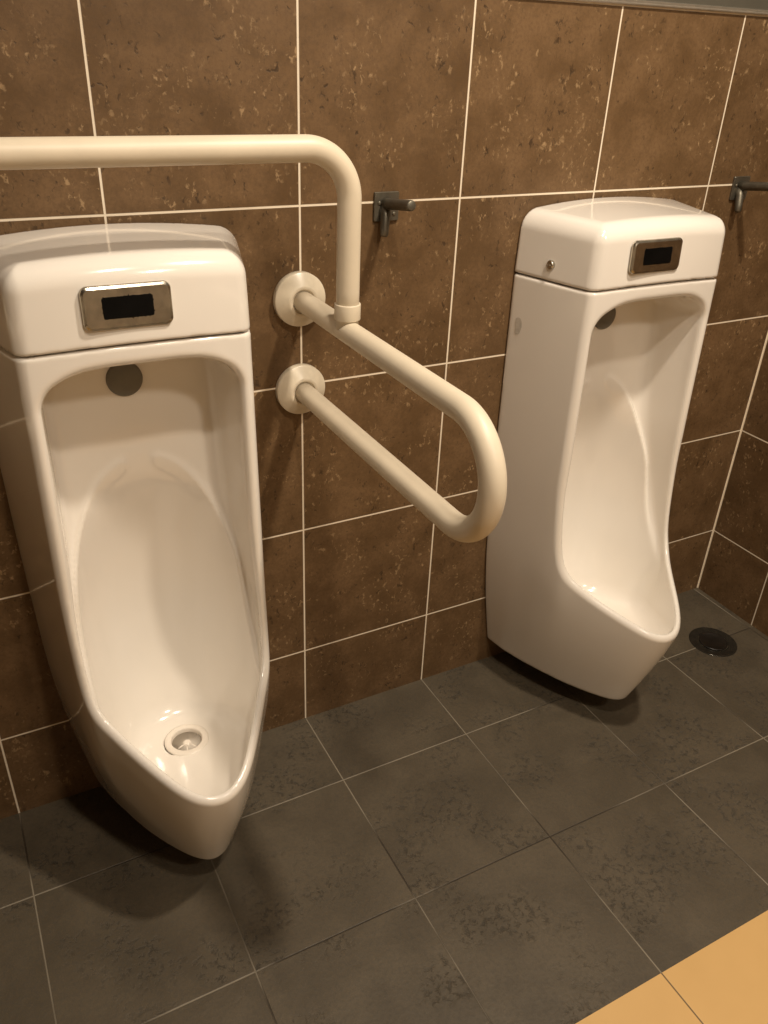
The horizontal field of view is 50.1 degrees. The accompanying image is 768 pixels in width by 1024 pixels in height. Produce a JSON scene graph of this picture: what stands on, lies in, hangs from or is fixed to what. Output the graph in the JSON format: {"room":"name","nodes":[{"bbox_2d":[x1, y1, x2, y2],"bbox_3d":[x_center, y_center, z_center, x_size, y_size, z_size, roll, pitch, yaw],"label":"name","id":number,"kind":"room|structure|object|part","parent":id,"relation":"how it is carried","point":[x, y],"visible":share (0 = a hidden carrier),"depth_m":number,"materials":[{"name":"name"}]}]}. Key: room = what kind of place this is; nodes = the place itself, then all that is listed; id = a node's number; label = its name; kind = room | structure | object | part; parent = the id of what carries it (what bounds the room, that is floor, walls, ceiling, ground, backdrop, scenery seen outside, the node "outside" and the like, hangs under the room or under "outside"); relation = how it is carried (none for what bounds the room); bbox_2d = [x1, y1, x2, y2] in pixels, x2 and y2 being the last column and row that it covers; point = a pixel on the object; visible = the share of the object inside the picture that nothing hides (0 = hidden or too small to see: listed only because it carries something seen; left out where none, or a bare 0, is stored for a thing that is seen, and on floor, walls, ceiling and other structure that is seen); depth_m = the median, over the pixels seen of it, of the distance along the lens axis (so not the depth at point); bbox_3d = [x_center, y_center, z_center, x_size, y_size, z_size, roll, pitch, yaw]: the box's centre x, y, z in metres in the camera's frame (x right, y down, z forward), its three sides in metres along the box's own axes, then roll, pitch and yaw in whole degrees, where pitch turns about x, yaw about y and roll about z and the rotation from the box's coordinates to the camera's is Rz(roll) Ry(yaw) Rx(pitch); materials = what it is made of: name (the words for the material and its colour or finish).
{"room":"public restroom","nodes":[
{"label":"public restroom","id":0,"kind":"room"},
{"bbox_2d":[0,0,767,818],"bbox_3d":[-0.430,-0.552,1.079,3.115,2.500,0.001,-13,33,-25],"label":"wall","id":1,"kind":"structure","parent":0,"point":[482,115],"depth_m":1.46,"materials":[{"name":"brown tile"}]},
{"bbox_2d":[0,223,269,858],"bbox_3d":[-0.331,0.119,1.283,0.403,1.022,0.393,-13,33,-25],"label":"urinal","id":2,"kind":"object","parent":1,"relation":"attached to","point":[129,458],"visible":1,"depth_m":1.30,"materials":[{"name":"white ceramic"}]},
{"bbox_3d":[-0.362,-0.316,1.139,0.403,0.126,0.185,-13,33,-25],"label":"lid","id":3,"kind":"part","parent":2,"relation":"part of","materials":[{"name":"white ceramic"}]},
{"bbox_3d":[-0.332,-0.267,1.066,0.116,0.057,0.007,-13,30,-25],"label":"sensor plate","id":4,"kind":"part","parent":2,"relation":"part of","materials":[{"name":"silver metal"}]},
{"bbox_3d":[-0.360,0.421,1.502,0.053,0.004,0.053,-13,33,-25],"label":"strainer dish","id":5,"kind":"part","parent":2,"relation":"part of","materials":[{"name":"white ceramic"}]},
{"bbox_2d":[0,134,506,542],"bbox_3d":[-0.276,-0.184,0.996,0.710,0.473,0.604,-13,33,-25],"label":"grab rail","id":6,"kind":"object","parent":1,"relation":"attached to","point":[299,296],"visible":1,"depth_m":1.06,"materials":[{"name":"beige plastic"}]},
{"bbox_2d":[373,191,415,236],"bbox_3d":[0.022,-0.480,1.343,0.046,0.069,0.094,-13,33,-25],"label":"coat hook","id":7,"kind":"object","parent":1,"relation":"attached to","point":[386,205],"visible":1,"depth_m":1.36,"materials":[{"name":"grey metal"}]},
{"bbox_2d":[486,197,724,699],"bbox_3d":[0.500,-0.070,1.678,0.403,1.022,0.393,-13,33,-25],"label":"urinal","id":8,"kind":"object","parent":1,"relation":"attached to","point":[612,297],"visible":0.99,"depth_m":1.70,"materials":[{"name":"white ceramic"}]},
{"bbox_3d":[0.469,-0.506,1.534,0.403,0.126,0.185,-13,33,-25],"label":"lid","id":9,"kind":"part","parent":8,"relation":"part of","materials":[{"name":"white ceramic"}]},
{"bbox_3d":[0.481,-0.453,1.453,0.116,0.057,0.007,-13,30,-25],"label":"sensor plate","id":10,"kind":"part","parent":8,"relation":"part of","materials":[{"name":"silver metal"}]},
{"bbox_2d":[569,0,767,15],"bbox_3d":[-0.423,-0.678,1.003,3.115,0.008,0.006,-13,33,-25],"label":"trim","id":11,"kind":"structure","parent":1,"relation":"attached to","point":[623,2],"depth_m":1.46,"materials":[{"name":"metal"}]},
{"bbox_2d":[729,176,767,212],"bbox_3d":[0.763,-0.650,1.696,0.046,0.069,0.094,-13,33,-25],"label":"coat hook","id":12,"kind":"object","parent":1,"relation":"attached to","point":[741,185],"visible":1,"depth_m":1.71,"materials":[{"name":"grey metal"}]},
{"bbox_2d":[0,588,767,1023],"bbox_3d":[0.079,1.079,0.791,3.115,0.001,2.400,-13,33,-25],"label":"floor","id":13,"kind":"structure","parent":0,"point":[495,839],"depth_m":1.51,"materials":[{"name":"grey tile"}]},
{"bbox_2d":[689,627,736,656],"bbox_3d":[0.856,0.337,2.140,0.120,0.004,0.120,-13,33,-25],"label":"floor drain","id":14,"kind":"object","parent":13,"relation":"on","point":[710,639],"visible":1,"depth_m":2.14,"materials":[{"name":"metal"}]},
{"bbox_2d":[697,336,767,635],"bbox_3d":[1.505,-0.319,0.825,0.001,2.500,2.400,-13,33,-25],"label":"wall","id":15,"kind":"structure","parent":0,"point":[734,574],"depth_m":2.16,"materials":[{"name":"brown tile"}]}
]}

